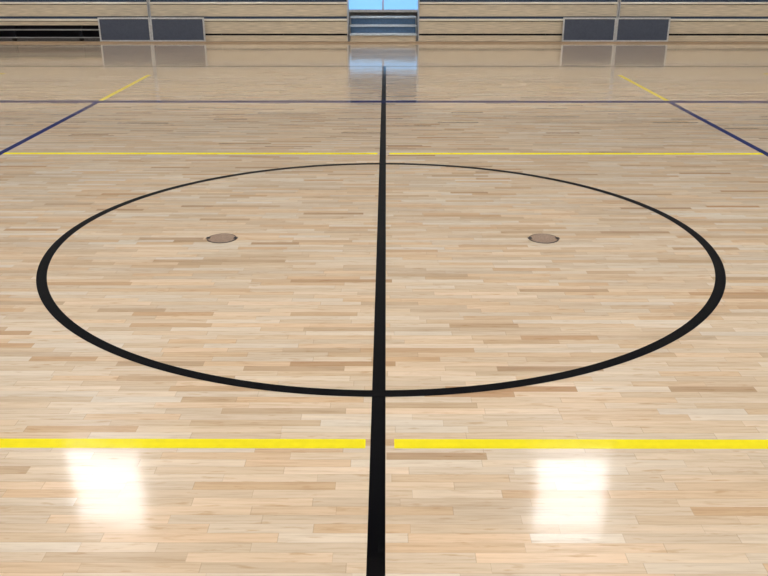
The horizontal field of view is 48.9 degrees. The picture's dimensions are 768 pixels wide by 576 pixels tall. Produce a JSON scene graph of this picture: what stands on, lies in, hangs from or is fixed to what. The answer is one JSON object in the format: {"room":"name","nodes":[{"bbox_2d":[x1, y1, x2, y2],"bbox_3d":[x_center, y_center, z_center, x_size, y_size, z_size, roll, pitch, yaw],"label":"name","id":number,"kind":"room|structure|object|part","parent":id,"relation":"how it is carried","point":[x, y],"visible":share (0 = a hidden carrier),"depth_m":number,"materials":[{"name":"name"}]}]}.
{"room":"indoor basketball court","nodes":[
{"label":"indoor basketball court","id":0,"kind":"room"},
{"bbox_2d":[349,12,417,25],"bbox_3d":[-0.484,-10.839,14.355,29.000,12.700,0.200,0,22,0],"label":"wall","id":1,"kind":"structure","parent":0,"point":[350,13],"depth_m":16.45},
{"bbox_2d":[349,0,417,11],"bbox_3d":[-0.011,-5.532,16.342,1.446,0.370,0.049,0,22,0],"label":"window","id":2,"kind":"structure","parent":1,"relation":"in","point":[354,5],"depth_m":16.37,"materials":[{"name":"blue glass"}]},
{"bbox_2d":[0,38,767,575],"bbox_3d":[-0.513,-0.550,5.601,29.000,0.100,23.700,0,22,0],"label":"floor","id":3,"kind":"structure","parent":0,"point":[471,300],"depth_m":3.86,"materials":[{"name":"brown wood"}]},
{"bbox_2d":[0,103,97,154],"bbox_3d":[-3.095,-0.273,4.771,0.056,0.001,9.240,0,22,0],"label":"court line","id":4,"kind":"object","parent":3,"relation":"on","point":[92,104],"visible":1,"depth_m":7.70,"materials":[{"name":"blue paint"}]},
{"bbox_2d":[0,0,151,40],"bbox_3d":[-7.811,-5.071,15.033,7.352,1.285,0.562,0,22,0],"label":"bleachers","id":5,"kind":"object","parent":3,"relation":"on","point":[18,18],"visible":0.75,"depth_m":14.89,"materials":[{"name":"brown wood"}]},
{"bbox_3d":[-6.613,-4.997,14.910,0.060,1.140,0.060,0,22,0],"label":"support post","id":6,"kind":"part","parent":5,"relation":"part of","materials":[{"name":"metal"}]},
{"bbox_3d":[-7.812,-4.575,14.958,7.332,0.020,0.030,0,22,0],"label":"rail","id":7,"kind":"part","parent":5,"relation":"part of","materials":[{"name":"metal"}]},
{"bbox_3d":[-7.812,-4.452,15.007,7.332,0.015,0.030,0,22,0],"label":"rail","id":8,"kind":"part","parent":5,"relation":"part of","materials":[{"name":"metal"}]},
{"bbox_3d":[-7.812,-5.054,14.836,7.328,0.049,0.030,0,22,0],"label":"support rail","id":9,"kind":"part","parent":5,"relation":"part of","materials":[{"name":"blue metal"}]},
{"bbox_3d":[-7.812,-4.783,14.912,7.328,0.049,0.030,0,22,0],"label":"support rail","id":10,"kind":"part","parent":5,"relation":"part of","materials":[{"name":"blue metal"}]},
{"bbox_3d":[-5.414,-4.996,14.907,0.060,1.140,0.060,0,22,0],"label":"support post","id":11,"kind":"part","parent":5,"relation":"part of","materials":[{"name":"metal"}]},
{"bbox_3d":[-4.141,-5.038,15.038,0.012,1.180,0.560,0,22,0],"label":"panel","id":12,"kind":"part","parent":5,"relation":"part of","materials":[{"name":"metal"}]},
{"bbox_2d":[97,17,151,40],"bbox_3d":[-4.553,-4.541,14.866,0.908,0.425,0.090,0,22,0],"label":"panel","id":13,"kind":"object","parent":3,"relation":"on","point":[110,28],"visible":0.99,"depth_m":14.82,"materials":[{"name":"metal"}]},
{"bbox_2d":[100,75,149,99],"bbox_3d":[-3.081,-2.416,10.128,0.054,0.001,2.020,0,22,0],"label":"extension","id":14,"kind":"object","parent":3,"relation":"on","point":[144,77],"visible":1,"depth_m":9.98,"materials":[{"name":"yellow paint"}]},
{"bbox_2d":[150,17,205,40],"bbox_3d":[-3.619,-4.540,14.864,0.943,0.425,0.090,0,22,0],"label":"panel","id":15,"kind":"object","parent":3,"relation":"on","point":[162,28],"visible":1,"depth_m":14.82,"materials":[{"name":"metal"}]},
{"bbox_2d":[0,439,365,447],"bbox_3d":[-5.541,0.511,2.813,10.959,0.001,0.056,0,22,0],"label":"court line","id":16,"kind":"object","parent":3,"relation":"on","point":[4,443],"visible":1,"depth_m":2.80,"materials":[{"name":"paint"}]},
{"bbox_2d":[3,153,377,153],"bbox_3d":[-5.530,-1.086,6.805,10.959,0.001,0.056,0,22,0],"label":"court line","id":17,"kind":"object","parent":3,"relation":"on","point":[3,153],"visible":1,"depth_m":6.79,"materials":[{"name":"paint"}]},
{"bbox_2d":[206,233,237,242],"bbox_3d":[-0.920,-0.284,4.793,0.180,0.007,0.170,0,22,0],"label":"socket","id":18,"kind":"object","parent":3,"relation":"on","point":[217,238],"visible":1,"depth_m":4.79,"materials":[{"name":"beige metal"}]},
{"bbox_3d":[-0.920,-0.282,4.793,0.153,0.003,0.153,0,22,0],"label":"lid","id":19,"kind":"part","parent":18,"relation":"part of","materials":[{"name":"gold metal"}]},
{"bbox_2d":[148,0,348,40],"bbox_3d":[-2.376,-5.066,15.021,3.478,1.285,0.562,0,22,0],"label":"bleachers","id":20,"kind":"object","parent":3,"relation":"on","point":[224,20],"visible":0.77,"depth_m":14.89,"materials":[{"name":"brown wood"}]},
{"bbox_3d":[-2.377,-5.050,14.824,3.454,0.049,0.030,0,22,0],"label":"support rail","id":21,"kind":"part","parent":20,"relation":"part of","materials":[{"name":"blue metal"}]},
{"bbox_3d":[-2.377,-4.778,14.900,3.454,0.049,0.030,0,22,0],"label":"support rail","id":22,"kind":"part","parent":20,"relation":"part of","materials":[{"name":"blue metal"}]},
{"bbox_3d":[-0.643,-5.035,15.030,0.012,1.180,0.560,0,22,0],"label":"panel","id":23,"kind":"part","parent":20,"relation":"part of","materials":[{"name":"metal"}]},
{"bbox_2d":[366,67,385,575],"bbox_3d":[-0.016,-0.173,4.522,0.050,0.001,15.820,0,22,0],"label":"center line","id":24,"kind":"object","parent":3,"relation":"on","point":[375,566],"visible":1,"depth_m":3.02,"materials":[{"name":"black paint"}]},
{"bbox_2d":[36,163,725,396],"bbox_3d":[-0.015,-0.281,4.792,3.660,0.001,3.660,0,22,0],"label":"circle","id":25,"kind":"object","parent":3,"relation":"on","point":[45,296],"visible":1,"depth_m":3.54,"materials":[{"name":"black paint"}]},
{"bbox_2d":[349,16,416,40],"bbox_3d":[-0.014,-4.710,15.336,1.218,0.390,0.770,0,22,0],"label":"steps","id":26,"kind":"structure","parent":3,"relation":"on","point":[361,28],"depth_m":15.23,"materials":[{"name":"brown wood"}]},
{"bbox_3d":[-0.616,-4.706,15.339,0.014,0.380,0.770,0,22,0],"label":"plate","id":27,"kind":"part","parent":26,"relation":"part of","materials":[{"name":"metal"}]},
{"bbox_3d":[0.588,-4.705,15.336,0.014,0.380,0.770,0,22,0],"label":"plate","id":28,"kind":"part","parent":26,"relation":"part of","materials":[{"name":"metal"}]},
{"bbox_2d":[0,101,767,102],"bbox_3d":[-0.004,-2.012,9.118,18.000,0.001,0.120,0,22,0],"label":"court line","id":29,"kind":"object","parent":3,"relation":"on","point":[0,101],"visible":1,"depth_m":9.12,"materials":[{"name":"blue paint"}]},
{"bbox_2d":[0,41,767,42],"bbox_3d":[-0.338,-4.316,14.838,22.300,0.028,0.050,0,22,0],"label":"trim","id":30,"kind":"structure","parent":3,"relation":"on","point":[0,41],"depth_m":14.83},
{"bbox_2d":[168,66,767,66],"bbox_3d":[0.004,-3.121,11.889,25.600,0.001,0.050,0,22,0],"label":"sideline","id":31,"kind":"object","parent":3,"relation":"on","point":[168,66],"visible":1,"depth_m":11.87,"materials":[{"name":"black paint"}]},
{"bbox_2d":[417,0,618,40],"bbox_3d":[2.356,-5.061,15.010,3.495,1.285,0.562,0,22,0],"label":"bleachers","id":32,"kind":"object","parent":3,"relation":"on","point":[437,20],"visible":0.81,"depth_m":14.88,"materials":[{"name":"brown wood"}]},
{"bbox_3d":[0.614,-5.033,15.027,0.012,1.180,0.560,0,22,0],"label":"panel","id":33,"kind":"part","parent":32,"relation":"part of","materials":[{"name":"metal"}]},
{"bbox_3d":[2.355,-4.774,14.889,3.471,0.049,0.030,0,22,0],"label":"support rail","id":34,"kind":"part","parent":32,"relation":"part of","materials":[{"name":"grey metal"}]},
{"bbox_3d":[2.355,-5.045,14.813,3.471,0.049,0.030,0,22,0],"label":"support rail","id":35,"kind":"part","parent":32,"relation":"part of","materials":[{"name":"grey metal"}]},
{"bbox_3d":[4.097,-5.030,15.019,0.012,1.180,0.560,0,22,0],"label":"panel","id":36,"kind":"part","parent":32,"relation":"part of","materials":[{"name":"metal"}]},
{"bbox_2d":[527,234,559,243],"bbox_3d":[0.905,-0.283,4.788,0.180,0.007,0.170,0,22,0],"label":"socket","id":37,"kind":"object","parent":3,"relation":"on","point":[538,238],"visible":1,"depth_m":4.79,"materials":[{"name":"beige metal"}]},
{"bbox_2d":[390,153,763,154],"bbox_3d":[5.517,-1.076,6.780,10.946,0.001,0.056,0,22,0],"label":"court line","id":38,"kind":"object","parent":3,"relation":"on","point":[390,153],"visible":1,"depth_m":6.79,"materials":[{"name":"paint"}]},
{"bbox_2d":[394,439,767,448],"bbox_3d":[5.507,0.521,2.788,10.946,0.001,0.056,0,22,0],"label":"court line","id":39,"kind":"object","parent":3,"relation":"on","point":[398,443],"visible":1,"depth_m":2.80,"materials":[{"name":"paint"}]},
{"bbox_2d":[562,18,616,40],"bbox_3d":[3.596,-4.533,14.848,0.925,0.425,0.090,0,22,0],"label":"panel","id":40,"kind":"object","parent":3,"relation":"on","point":[574,29],"visible":1,"depth_m":14.81,"materials":[{"name":"metal"}]},
{"bbox_2d":[615,18,670,41],"bbox_3d":[4.536,-4.532,14.846,0.932,0.425,0.090,0,22,0],"label":"panel","id":41,"kind":"object","parent":3,"relation":"on","point":[627,29],"visible":0.98,"depth_m":14.81,"materials":[{"name":"metal"}]},
{"bbox_2d":[618,75,668,100],"bbox_3d":[3.079,-2.410,10.114,0.054,0.001,2.020,0,22,0],"label":"extension","id":42,"kind":"object","parent":3,"relation":"on","point":[625,78],"visible":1,"depth_m":9.98,"materials":[{"name":"yellow paint"}]},
{"bbox_2d":[618,0,767,41],"bbox_3d":[7.468,-5.057,14.999,6.689,1.285,0.562,0,22,0],"label":"bleachers","id":43,"kind":"object","parent":3,"relation":"on","point":[691,20],"visible":0.68,"depth_m":14.86,"materials":[{"name":"brown wood"}]},
{"bbox_3d":[4.129,-5.030,15.019,0.012,1.180,0.560,0,22,0],"label":"panel","id":44,"kind":"part","parent":43,"relation":"part of","materials":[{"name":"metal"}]},
{"bbox_3d":[7.468,-4.769,14.878,6.665,0.049,0.030,0,22,0],"label":"support rail","id":45,"kind":"part","parent":43,"relation":"part of","materials":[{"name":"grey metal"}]},
{"bbox_3d":[7.468,-5.040,14.802,6.665,0.049,0.030,0,22,0],"label":"support rail","id":46,"kind":"part","parent":43,"relation":"part of","materials":[{"name":"grey metal"}]},
{"bbox_2d":[670,103,767,155],"bbox_3d":[3.065,-0.267,4.757,0.056,0.001,9.240,0,22,0],"label":"court line","id":47,"kind":"object","parent":3,"relation":"on","point":[673,104],"visible":1,"depth_m":7.66,"materials":[{"name":"blue paint"}]}
]}

